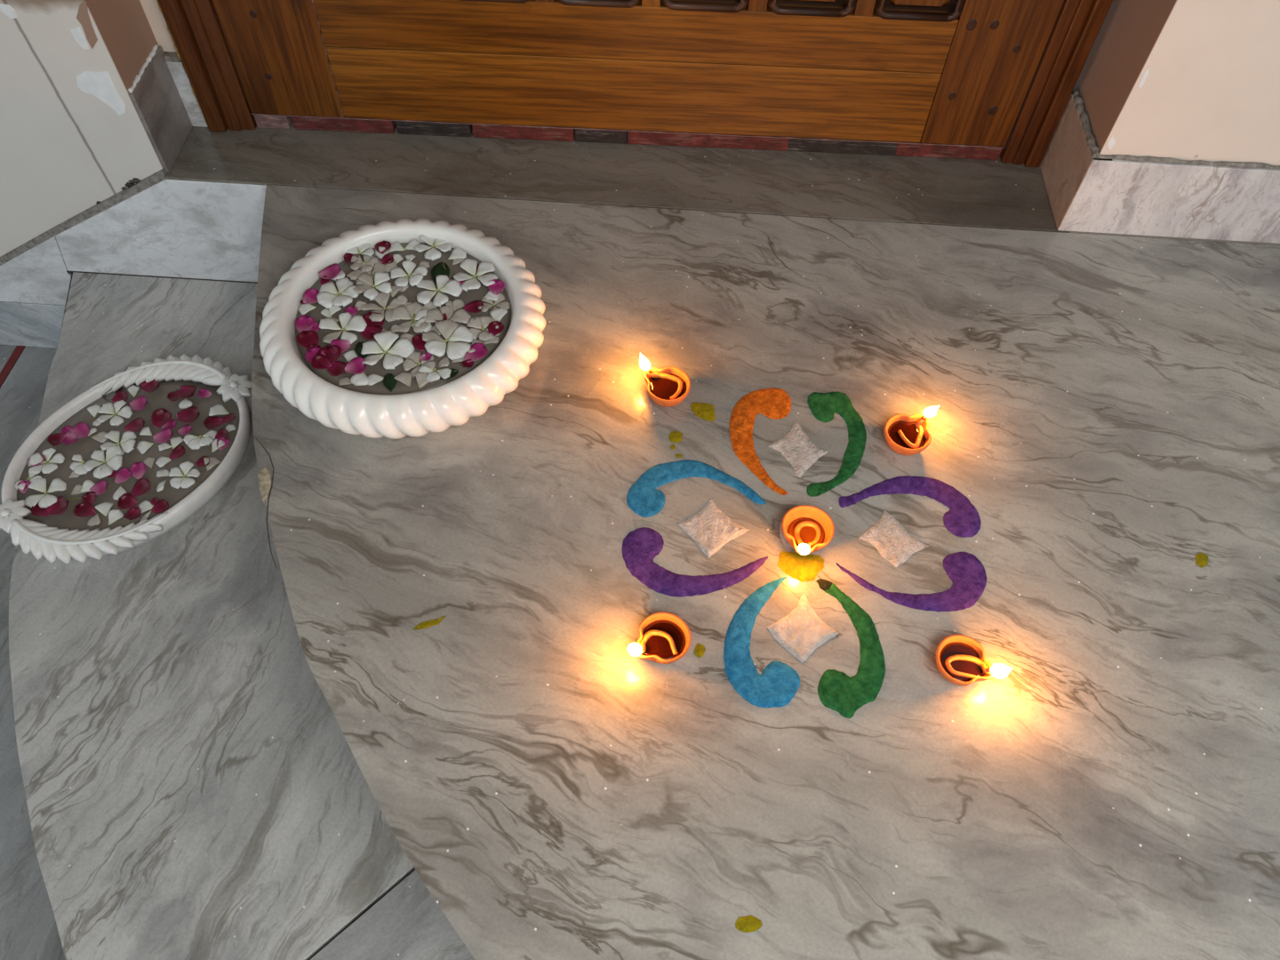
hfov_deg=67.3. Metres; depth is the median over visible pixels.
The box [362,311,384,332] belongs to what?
rose petal
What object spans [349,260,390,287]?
flower
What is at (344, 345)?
rose petal
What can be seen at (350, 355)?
white petal
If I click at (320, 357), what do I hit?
rose petal
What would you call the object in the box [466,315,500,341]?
flower
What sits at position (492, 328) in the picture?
rose petal
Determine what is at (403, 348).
flower
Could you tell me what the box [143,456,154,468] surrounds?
white petal
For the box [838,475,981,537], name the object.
powder comma
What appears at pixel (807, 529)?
oil lamp
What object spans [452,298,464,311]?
white petal
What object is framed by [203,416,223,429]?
rose petal
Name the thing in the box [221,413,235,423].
rose petal
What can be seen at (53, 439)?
rose petal
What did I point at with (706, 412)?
petal
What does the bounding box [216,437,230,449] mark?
rose petal
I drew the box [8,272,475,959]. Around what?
stair step
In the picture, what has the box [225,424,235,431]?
white petal
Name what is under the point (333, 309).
white petal
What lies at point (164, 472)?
white petal
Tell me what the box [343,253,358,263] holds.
rose petal
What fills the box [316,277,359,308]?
flower
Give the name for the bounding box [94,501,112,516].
white petal
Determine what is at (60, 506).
rose petal
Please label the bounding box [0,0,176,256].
wall
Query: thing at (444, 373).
flower
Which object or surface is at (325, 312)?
white petal
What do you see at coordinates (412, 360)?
flower
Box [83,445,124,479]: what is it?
flower
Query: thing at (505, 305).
flower
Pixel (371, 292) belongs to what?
flower
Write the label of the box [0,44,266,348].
baseboard
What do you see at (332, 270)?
rose petal
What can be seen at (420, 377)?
white petal
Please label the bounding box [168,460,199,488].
flower
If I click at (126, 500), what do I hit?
rose petal
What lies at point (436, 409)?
round bowl
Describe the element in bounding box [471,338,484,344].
white petal
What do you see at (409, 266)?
flower
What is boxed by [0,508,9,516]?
flower
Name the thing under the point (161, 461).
white petal
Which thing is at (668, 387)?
oil lamp
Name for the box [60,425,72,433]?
rose petal
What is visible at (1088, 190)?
baseboard
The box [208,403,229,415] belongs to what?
white petal
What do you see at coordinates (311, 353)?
rose petal
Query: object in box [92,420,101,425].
white petal
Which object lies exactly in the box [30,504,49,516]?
rose petal
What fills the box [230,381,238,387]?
flower
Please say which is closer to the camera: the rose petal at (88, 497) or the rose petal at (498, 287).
the rose petal at (498, 287)
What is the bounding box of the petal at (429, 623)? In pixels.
[412,615,446,629]
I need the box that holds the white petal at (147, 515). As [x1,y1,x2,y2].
[140,510,151,521]
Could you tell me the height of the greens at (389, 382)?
0.006 m
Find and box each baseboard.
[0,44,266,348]
[1040,89,1279,243]
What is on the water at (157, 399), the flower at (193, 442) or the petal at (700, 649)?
the flower at (193, 442)
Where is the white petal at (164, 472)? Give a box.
[156,468,169,477]
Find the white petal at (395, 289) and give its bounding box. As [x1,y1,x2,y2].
[389,285,401,297]
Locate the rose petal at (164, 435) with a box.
[152,427,173,442]
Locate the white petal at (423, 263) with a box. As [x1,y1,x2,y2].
[418,260,429,267]
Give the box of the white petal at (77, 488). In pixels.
[70,484,82,495]
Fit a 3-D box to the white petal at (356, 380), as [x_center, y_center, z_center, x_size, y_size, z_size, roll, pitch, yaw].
[-0.351,-0.126,1.211,0.022,0.008,0.024,34,62,19]
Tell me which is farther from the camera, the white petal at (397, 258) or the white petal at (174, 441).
the white petal at (174, 441)
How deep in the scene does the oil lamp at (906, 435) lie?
1.23 m
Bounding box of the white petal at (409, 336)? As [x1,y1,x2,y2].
[400,332,415,343]
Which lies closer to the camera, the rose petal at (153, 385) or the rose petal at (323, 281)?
the rose petal at (323, 281)
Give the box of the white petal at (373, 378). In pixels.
[367,373,383,385]
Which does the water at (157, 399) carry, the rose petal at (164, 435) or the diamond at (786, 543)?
the rose petal at (164, 435)
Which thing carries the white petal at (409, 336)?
on the water at (411, 292)
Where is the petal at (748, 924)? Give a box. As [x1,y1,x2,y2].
[735,914,762,932]
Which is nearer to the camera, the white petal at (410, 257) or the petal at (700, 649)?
the petal at (700, 649)
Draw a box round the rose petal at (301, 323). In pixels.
[295,314,314,332]
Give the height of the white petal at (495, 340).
0.006 m
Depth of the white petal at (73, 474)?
1.40 m
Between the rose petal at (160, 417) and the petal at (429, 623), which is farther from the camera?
the rose petal at (160, 417)
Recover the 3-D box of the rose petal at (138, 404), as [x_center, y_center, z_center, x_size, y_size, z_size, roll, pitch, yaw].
[-0.769,-0.118,1.477,0.028,0.009,0.027,24,59,13]
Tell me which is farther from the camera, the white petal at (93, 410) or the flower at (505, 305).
the white petal at (93, 410)
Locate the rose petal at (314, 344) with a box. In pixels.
[307,343,320,350]
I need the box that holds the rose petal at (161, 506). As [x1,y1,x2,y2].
[151,499,168,512]
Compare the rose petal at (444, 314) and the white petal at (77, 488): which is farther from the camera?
the white petal at (77, 488)
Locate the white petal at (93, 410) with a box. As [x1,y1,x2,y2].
[87,404,101,417]
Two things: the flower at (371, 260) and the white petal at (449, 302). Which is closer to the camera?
the white petal at (449, 302)
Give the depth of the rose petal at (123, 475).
1.40 m
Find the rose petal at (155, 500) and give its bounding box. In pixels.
[151,497,159,504]
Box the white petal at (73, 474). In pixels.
[68,471,79,478]
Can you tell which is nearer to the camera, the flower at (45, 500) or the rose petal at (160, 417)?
the flower at (45, 500)
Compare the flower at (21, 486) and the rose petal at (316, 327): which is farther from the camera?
the flower at (21, 486)
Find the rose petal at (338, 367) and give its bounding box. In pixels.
[326,360,346,375]
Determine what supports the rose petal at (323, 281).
on the water at (411, 292)
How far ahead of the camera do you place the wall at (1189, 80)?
1.30 m
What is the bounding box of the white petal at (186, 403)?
[178,398,191,408]
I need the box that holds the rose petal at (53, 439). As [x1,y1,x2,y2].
[47,432,66,446]
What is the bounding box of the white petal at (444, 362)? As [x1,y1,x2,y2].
[437,355,448,367]
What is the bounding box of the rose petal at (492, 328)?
[488,320,503,335]
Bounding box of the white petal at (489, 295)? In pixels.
[482,290,498,300]
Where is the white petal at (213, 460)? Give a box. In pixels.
[203,456,220,471]
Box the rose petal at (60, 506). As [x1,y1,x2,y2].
[45,496,68,514]
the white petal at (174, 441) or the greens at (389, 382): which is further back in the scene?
the white petal at (174, 441)
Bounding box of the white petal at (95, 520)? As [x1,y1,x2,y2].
[87,512,100,527]
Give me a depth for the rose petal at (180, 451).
1.43 m
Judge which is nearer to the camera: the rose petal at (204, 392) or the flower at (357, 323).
the flower at (357, 323)
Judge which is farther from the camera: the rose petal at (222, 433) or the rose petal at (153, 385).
the rose petal at (153, 385)
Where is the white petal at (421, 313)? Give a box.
[414,308,428,319]
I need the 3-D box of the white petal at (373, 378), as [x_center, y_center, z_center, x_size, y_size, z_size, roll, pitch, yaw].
[-0.336,-0.126,1.212,0.024,0.006,0.020,14,57,7]
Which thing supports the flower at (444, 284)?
on the water at (411, 292)
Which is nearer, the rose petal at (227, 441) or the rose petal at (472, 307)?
the rose petal at (472, 307)
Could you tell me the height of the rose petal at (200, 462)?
0.006 m
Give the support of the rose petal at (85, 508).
on the water at (157, 399)
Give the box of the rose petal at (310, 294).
[303,288,319,304]
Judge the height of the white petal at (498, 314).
0.008 m
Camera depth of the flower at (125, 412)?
1.47 m
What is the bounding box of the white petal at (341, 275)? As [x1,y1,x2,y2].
[332,270,344,280]
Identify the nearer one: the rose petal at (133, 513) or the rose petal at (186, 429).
the rose petal at (133, 513)
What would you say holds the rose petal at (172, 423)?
on the water at (157, 399)
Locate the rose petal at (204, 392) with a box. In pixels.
[198,388,211,397]
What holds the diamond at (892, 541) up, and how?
on the floor at (1108, 414)
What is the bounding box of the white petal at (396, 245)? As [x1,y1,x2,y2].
[388,241,405,252]
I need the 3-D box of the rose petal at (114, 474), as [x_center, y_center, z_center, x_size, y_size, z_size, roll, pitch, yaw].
[-0.778,-0.011,1.404,0.020,0.008,0.023,-33,63,-21]
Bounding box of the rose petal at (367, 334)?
[360,325,383,340]
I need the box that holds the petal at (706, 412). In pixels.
[689,402,716,421]
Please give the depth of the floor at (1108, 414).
1.14 m
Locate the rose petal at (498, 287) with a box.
[488,279,504,295]
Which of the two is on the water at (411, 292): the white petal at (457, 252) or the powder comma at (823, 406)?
the white petal at (457, 252)
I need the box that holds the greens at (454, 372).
[440,368,458,379]
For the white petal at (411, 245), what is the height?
0.006 m
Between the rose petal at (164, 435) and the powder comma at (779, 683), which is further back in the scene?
the rose petal at (164, 435)
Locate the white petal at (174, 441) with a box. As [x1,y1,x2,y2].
[169,436,183,448]
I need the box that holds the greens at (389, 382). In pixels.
[383,373,396,391]
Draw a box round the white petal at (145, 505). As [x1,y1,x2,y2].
[137,499,153,512]
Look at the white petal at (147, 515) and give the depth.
1.37 m
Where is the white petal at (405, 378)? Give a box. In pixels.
[393,371,412,386]
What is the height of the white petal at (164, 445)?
0.004 m
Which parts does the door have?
frame moulding, frame moulding, panel moulding, panel moulding, panel moulding, panel moulding, panel, panel, panel moulding, frame moulding, frame moulding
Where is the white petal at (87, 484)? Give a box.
[80,480,95,493]
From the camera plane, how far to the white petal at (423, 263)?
1.33 m
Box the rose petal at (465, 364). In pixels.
[461,359,473,367]
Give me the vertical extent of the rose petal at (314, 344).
0.005 m
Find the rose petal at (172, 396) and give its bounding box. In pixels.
[167,391,183,400]
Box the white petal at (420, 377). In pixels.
[415,371,429,389]
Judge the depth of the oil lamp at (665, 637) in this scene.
1.06 m
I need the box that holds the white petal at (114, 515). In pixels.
[108,509,123,525]
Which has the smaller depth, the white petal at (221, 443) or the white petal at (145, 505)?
the white petal at (145, 505)
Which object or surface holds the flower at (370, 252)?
on the water at (411, 292)
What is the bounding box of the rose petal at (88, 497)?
[81,491,96,504]
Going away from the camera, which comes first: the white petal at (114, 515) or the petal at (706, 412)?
the petal at (706, 412)
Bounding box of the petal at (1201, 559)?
[1195,552,1207,567]
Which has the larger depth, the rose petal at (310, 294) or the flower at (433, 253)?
the flower at (433, 253)
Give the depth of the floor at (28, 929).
1.41 m
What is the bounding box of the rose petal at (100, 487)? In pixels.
[89,480,108,495]
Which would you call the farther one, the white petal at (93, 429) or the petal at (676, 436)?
the white petal at (93, 429)
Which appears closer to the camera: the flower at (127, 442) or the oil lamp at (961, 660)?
the oil lamp at (961, 660)
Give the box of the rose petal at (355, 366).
[344,356,366,374]
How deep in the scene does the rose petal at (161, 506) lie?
1.38 m
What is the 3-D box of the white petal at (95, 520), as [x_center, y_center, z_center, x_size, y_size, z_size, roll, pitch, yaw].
[-0.773,0.058,1.365,0.018,0.005,0.022,26,59,15]
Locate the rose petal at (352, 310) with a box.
[344,305,358,318]
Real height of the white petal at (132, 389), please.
0.005 m
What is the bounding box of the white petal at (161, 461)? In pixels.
[155,456,171,467]
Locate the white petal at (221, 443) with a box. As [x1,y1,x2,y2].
[211,439,224,452]
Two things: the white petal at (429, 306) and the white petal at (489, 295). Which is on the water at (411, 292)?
the white petal at (429, 306)
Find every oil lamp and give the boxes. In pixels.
[627,611,691,663]
[639,352,690,407]
[781,504,834,555]
[883,405,939,455]
[936,634,1012,686]
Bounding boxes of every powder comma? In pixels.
[621,527,767,597]
[626,459,766,517]
[723,576,800,707]
[728,387,791,495]
[806,391,866,496]
[816,578,885,718]
[835,551,986,611]
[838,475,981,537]
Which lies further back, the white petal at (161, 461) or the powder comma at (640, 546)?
the white petal at (161, 461)
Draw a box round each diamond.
[678,497,750,557]
[766,593,839,662]
[767,423,828,477]
[779,521,791,547]
[858,511,928,567]
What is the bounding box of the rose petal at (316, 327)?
[305,321,319,331]
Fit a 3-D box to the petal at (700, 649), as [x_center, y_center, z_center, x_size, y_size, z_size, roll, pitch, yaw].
[0.067,0.191,1.077,0.012,0.001,0.016,24,59,14]
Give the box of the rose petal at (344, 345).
[330,339,351,352]
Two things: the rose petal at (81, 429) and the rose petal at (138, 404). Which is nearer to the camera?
the rose petal at (81, 429)
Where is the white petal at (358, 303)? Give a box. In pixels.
[354,300,366,311]
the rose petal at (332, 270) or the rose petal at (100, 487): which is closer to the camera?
the rose petal at (332, 270)
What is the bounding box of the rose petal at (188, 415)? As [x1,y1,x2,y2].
[176,406,199,423]
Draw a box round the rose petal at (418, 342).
[411,333,427,351]
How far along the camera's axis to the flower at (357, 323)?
1.25 m
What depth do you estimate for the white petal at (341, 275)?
1.31 m
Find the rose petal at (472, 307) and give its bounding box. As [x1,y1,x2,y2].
[464,300,483,312]
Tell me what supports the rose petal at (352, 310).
on the water at (411, 292)
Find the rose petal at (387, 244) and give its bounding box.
[375,240,391,254]
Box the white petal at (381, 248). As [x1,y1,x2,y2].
[375,246,389,259]
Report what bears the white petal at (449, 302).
on the water at (411, 292)
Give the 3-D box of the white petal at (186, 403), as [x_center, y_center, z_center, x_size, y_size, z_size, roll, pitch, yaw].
[-0.702,-0.117,1.482,0.022,0.007,0.019,34,61,19]
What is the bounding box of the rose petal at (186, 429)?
[177,424,191,434]
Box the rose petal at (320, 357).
[311,353,331,368]
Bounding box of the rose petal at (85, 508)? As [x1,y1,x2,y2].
[73,501,95,517]
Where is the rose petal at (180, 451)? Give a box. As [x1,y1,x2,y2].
[168,445,185,459]
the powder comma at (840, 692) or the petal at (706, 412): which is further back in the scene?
the petal at (706, 412)
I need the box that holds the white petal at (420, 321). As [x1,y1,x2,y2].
[410,317,431,332]
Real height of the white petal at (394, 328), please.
0.005 m
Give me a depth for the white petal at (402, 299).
1.29 m
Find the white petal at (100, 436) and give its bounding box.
[90,431,108,442]
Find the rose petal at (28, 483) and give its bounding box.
[17,480,31,493]
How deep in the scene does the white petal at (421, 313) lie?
1.28 m
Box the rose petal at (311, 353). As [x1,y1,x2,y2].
[304,346,326,362]
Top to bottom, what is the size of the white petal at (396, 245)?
0.006 m
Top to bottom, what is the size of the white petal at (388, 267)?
0.007 m
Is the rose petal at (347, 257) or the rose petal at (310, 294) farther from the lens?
the rose petal at (347, 257)
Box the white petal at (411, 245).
[404,239,419,250]
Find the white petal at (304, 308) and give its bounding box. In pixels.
[298,303,316,314]
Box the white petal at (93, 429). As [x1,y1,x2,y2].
[88,427,96,436]
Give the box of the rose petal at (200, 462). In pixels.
[195,456,209,466]
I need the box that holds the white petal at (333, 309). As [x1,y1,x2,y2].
[328,304,341,314]
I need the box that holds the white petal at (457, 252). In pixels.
[448,247,466,259]
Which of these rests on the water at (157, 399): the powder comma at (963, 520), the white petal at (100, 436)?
the white petal at (100, 436)
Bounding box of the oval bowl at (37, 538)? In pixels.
[0,353,251,565]
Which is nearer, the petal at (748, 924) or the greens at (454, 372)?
the petal at (748, 924)
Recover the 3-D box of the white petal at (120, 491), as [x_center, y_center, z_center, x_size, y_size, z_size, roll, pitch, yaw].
[-0.750,0.019,1.390,0.019,0.006,0.024,11,57,6]
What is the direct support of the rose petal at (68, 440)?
on the water at (157, 399)
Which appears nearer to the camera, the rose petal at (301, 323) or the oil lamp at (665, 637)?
the oil lamp at (665, 637)
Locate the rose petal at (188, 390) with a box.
[176,384,196,398]
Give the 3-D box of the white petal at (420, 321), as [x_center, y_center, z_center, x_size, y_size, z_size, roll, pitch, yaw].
[-0.286,-0.206,1.269,0.026,0.007,0.024,26,59,15]
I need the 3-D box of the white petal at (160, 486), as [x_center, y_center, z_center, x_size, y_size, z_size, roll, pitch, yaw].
[-0.697,0.008,1.397,0.013,0.008,0.022,-10,57,-8]
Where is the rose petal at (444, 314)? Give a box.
[435,312,447,321]
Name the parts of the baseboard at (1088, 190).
skirting stone, skirting stone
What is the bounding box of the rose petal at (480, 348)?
[464,343,487,362]
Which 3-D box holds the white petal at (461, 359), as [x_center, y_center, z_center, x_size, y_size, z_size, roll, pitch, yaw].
[-0.233,-0.158,1.239,0.018,0.006,0.017,6,56,2]
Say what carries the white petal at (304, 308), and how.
on the water at (411, 292)
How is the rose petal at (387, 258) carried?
on the water at (411, 292)
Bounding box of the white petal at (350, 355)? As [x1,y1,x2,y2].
[343,349,358,361]
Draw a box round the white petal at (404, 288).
[399,284,408,291]
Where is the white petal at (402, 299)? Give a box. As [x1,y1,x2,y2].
[395,294,407,303]
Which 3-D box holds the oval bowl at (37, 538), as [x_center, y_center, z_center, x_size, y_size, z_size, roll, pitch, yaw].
[-0.758,-0.037,1.434,0.295,0.057,0.395,27,60,16]
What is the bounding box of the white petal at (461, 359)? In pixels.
[451,355,464,362]
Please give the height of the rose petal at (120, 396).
0.008 m
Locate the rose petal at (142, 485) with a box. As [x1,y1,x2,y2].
[130,478,150,496]
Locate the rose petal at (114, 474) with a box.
[100,468,116,477]
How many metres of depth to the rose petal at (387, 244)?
1.34 m
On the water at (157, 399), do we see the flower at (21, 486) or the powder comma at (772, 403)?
the flower at (21, 486)
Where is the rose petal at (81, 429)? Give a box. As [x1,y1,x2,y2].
[69,422,89,438]
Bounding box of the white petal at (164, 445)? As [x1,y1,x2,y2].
[158,441,172,450]
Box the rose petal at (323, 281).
[320,275,329,284]
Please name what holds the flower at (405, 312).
on the water at (411, 292)
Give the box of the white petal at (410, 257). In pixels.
[405,254,415,261]
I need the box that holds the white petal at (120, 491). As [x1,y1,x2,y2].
[112,485,127,500]
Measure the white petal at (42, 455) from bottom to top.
0.008 m
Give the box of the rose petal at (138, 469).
[129,462,145,479]
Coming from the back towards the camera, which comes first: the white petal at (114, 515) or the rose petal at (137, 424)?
the rose petal at (137, 424)
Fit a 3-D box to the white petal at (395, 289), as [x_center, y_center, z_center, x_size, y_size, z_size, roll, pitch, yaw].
[-0.335,-0.259,1.304,0.019,0.006,0.022,32,61,18]
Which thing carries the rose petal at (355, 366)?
on the water at (411, 292)
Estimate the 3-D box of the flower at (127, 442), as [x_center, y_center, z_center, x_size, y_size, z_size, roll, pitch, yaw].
[-0.777,-0.056,1.435,0.053,0.011,0.052,29,60,16]
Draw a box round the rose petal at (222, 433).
[214,428,228,439]
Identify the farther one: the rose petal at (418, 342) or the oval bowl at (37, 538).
the oval bowl at (37, 538)
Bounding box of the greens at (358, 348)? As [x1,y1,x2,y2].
[354,341,368,358]
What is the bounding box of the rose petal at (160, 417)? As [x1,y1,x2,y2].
[151,408,171,427]
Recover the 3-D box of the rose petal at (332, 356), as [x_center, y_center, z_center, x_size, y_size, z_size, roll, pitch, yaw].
[-0.398,-0.159,1.229,0.032,0.010,0.031,31,61,18]
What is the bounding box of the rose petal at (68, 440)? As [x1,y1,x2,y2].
[59,431,77,445]
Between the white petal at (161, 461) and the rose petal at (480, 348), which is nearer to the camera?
the rose petal at (480, 348)
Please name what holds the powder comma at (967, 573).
on the floor at (1108, 414)
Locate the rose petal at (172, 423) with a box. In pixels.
[161,419,176,430]
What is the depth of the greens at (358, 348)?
1.24 m
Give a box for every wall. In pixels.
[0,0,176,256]
[1069,0,1279,245]
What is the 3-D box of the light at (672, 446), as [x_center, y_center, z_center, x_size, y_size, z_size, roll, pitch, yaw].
[0.042,-0.043,1.234,0.006,0.001,0.009,4,56,1]
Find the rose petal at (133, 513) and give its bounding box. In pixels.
[123,506,141,520]
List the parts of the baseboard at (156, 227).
skirting stone, skirting stone, skirting stone, skirting stone, skirting stone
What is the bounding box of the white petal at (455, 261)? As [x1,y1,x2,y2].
[452,258,464,264]
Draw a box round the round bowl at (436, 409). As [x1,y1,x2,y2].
[259,217,546,439]
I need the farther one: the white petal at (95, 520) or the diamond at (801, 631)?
the white petal at (95, 520)
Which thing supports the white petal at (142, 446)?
on the water at (157, 399)
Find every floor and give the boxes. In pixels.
[0,344,65,959]
[163,122,1279,959]
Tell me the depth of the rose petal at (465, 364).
1.23 m
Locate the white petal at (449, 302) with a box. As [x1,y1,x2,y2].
[444,300,453,311]
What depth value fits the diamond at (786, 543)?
1.16 m
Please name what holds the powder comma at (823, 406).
on the floor at (1108, 414)
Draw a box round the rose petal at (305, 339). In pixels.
[296,330,319,349]
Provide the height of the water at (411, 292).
0.012 m
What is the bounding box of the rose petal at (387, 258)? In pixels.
[381,253,393,263]
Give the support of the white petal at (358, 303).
on the water at (411, 292)
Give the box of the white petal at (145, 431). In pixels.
[139,426,151,435]
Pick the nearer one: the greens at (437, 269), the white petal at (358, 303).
the white petal at (358, 303)
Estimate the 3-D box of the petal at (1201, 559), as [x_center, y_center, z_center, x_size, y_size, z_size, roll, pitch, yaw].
[0.679,0.097,1.160,0.018,0.001,0.021,4,56,1]
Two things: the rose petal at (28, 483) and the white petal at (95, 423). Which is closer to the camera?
the rose petal at (28, 483)
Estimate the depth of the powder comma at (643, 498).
1.20 m
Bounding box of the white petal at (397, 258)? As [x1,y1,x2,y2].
[392,254,403,263]
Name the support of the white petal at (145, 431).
on the water at (157, 399)
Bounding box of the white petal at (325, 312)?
[320,308,331,317]
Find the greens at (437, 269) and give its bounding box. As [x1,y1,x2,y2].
[431,262,449,286]
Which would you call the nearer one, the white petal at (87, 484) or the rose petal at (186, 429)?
the white petal at (87, 484)
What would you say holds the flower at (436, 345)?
on the water at (411, 292)
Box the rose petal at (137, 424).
[124,417,144,431]
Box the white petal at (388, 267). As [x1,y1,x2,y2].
[384,260,397,271]
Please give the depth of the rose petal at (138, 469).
1.41 m
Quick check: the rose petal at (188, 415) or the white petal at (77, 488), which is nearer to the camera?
the white petal at (77, 488)
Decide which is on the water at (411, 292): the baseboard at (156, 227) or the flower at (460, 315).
the flower at (460, 315)
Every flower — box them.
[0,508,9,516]
[14,466,41,490]
[24,477,66,508]
[27,447,64,474]
[69,454,87,474]
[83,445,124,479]
[96,400,132,425]
[100,430,136,457]
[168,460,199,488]
[183,429,217,449]
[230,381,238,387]
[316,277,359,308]
[319,312,367,343]
[345,242,374,255]
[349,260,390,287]
[350,254,379,271]
[352,271,391,300]
[360,291,402,321]
[360,330,415,369]
[390,259,427,286]
[391,301,430,333]
[402,351,435,377]
[414,234,451,260]
[416,274,462,306]
[418,365,451,382]
[422,319,472,359]
[424,305,471,335]
[452,258,497,291]
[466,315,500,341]
[478,293,510,311]
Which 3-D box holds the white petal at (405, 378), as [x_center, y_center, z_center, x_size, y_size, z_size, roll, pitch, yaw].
[-0.300,-0.130,1.216,0.022,0.007,0.024,4,56,1]
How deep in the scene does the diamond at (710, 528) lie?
1.16 m
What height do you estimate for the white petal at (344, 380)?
0.005 m
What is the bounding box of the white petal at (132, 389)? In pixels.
[127,384,139,397]
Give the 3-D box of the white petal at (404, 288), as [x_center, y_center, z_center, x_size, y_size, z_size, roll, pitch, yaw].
[-0.325,-0.263,1.309,0.019,0.006,0.015,26,59,15]
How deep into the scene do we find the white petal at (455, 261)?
1.34 m
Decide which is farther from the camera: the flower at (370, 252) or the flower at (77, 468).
the flower at (77, 468)
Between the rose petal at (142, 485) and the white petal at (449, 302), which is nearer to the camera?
the white petal at (449, 302)
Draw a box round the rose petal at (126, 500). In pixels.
[117,493,137,509]
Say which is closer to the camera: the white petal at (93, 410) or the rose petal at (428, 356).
the rose petal at (428, 356)
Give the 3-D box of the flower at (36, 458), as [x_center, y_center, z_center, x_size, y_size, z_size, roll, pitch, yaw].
[-0.875,-0.028,1.414,0.049,0.008,0.047,-1,56,-3]
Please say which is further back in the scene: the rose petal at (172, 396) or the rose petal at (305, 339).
the rose petal at (172, 396)
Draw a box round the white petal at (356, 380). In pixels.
[350,372,368,386]
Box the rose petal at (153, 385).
[140,378,159,391]
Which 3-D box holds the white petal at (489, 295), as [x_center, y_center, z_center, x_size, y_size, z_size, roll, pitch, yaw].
[-0.201,-0.251,1.302,0.021,0.005,0.019,14,57,8]
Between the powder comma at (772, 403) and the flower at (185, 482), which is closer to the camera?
the powder comma at (772, 403)
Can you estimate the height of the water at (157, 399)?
0.010 m
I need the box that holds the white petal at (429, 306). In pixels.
[420,300,436,310]
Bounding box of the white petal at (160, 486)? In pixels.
[155,480,166,491]
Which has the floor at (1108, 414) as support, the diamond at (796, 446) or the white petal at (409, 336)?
the diamond at (796, 446)
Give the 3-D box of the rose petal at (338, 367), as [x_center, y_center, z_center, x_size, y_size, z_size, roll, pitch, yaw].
[-0.384,-0.143,1.218,0.023,0.009,0.028,-30,62,-20]
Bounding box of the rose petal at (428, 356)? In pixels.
[419,352,431,360]
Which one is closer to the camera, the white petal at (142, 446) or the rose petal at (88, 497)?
the rose petal at (88, 497)
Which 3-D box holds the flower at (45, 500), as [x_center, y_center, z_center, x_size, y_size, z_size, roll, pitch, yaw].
[-0.856,0.018,1.381,0.053,0.009,0.055,7,56,3]
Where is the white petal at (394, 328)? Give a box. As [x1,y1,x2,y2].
[389,323,402,332]
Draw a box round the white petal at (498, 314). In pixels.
[489,307,507,321]
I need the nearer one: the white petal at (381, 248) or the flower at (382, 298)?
the flower at (382, 298)
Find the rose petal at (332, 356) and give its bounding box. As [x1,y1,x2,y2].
[315,344,341,367]
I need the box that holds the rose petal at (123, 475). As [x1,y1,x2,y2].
[114,468,131,483]
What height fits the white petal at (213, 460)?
0.008 m
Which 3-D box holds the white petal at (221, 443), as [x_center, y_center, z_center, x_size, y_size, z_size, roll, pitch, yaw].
[-0.635,-0.054,1.441,0.023,0.006,0.019,-32,63,-21]
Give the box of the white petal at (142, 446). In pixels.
[136,440,153,454]
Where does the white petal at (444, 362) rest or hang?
on the water at (411, 292)
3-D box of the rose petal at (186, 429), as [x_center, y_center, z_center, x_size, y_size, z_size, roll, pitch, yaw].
[-0.687,-0.075,1.450,0.021,0.007,0.019,-29,62,-19]
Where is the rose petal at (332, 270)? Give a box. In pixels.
[318,263,341,279]
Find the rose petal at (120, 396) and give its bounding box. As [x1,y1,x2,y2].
[112,390,127,403]
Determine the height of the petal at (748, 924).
0.001 m
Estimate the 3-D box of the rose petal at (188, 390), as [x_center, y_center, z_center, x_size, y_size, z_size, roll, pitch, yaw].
[-0.704,-0.136,1.488,0.030,0.012,0.030,8,56,3]
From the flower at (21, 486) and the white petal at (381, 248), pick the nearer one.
the white petal at (381, 248)
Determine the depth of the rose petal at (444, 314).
1.27 m
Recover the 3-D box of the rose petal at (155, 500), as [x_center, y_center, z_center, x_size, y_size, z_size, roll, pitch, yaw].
[-0.697,0.030,1.381,0.012,0.004,0.012,-10,57,-8]
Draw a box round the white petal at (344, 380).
[338,376,351,385]
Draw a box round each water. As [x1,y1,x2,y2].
[16,379,239,530]
[295,242,510,394]
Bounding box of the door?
[156,0,1112,167]
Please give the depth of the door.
1.46 m
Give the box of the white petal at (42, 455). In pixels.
[26,453,46,465]
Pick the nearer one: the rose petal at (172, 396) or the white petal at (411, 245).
the white petal at (411, 245)
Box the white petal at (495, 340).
[483,335,498,344]
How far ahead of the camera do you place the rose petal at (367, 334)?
1.26 m
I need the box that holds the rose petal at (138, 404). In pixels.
[128,395,147,410]

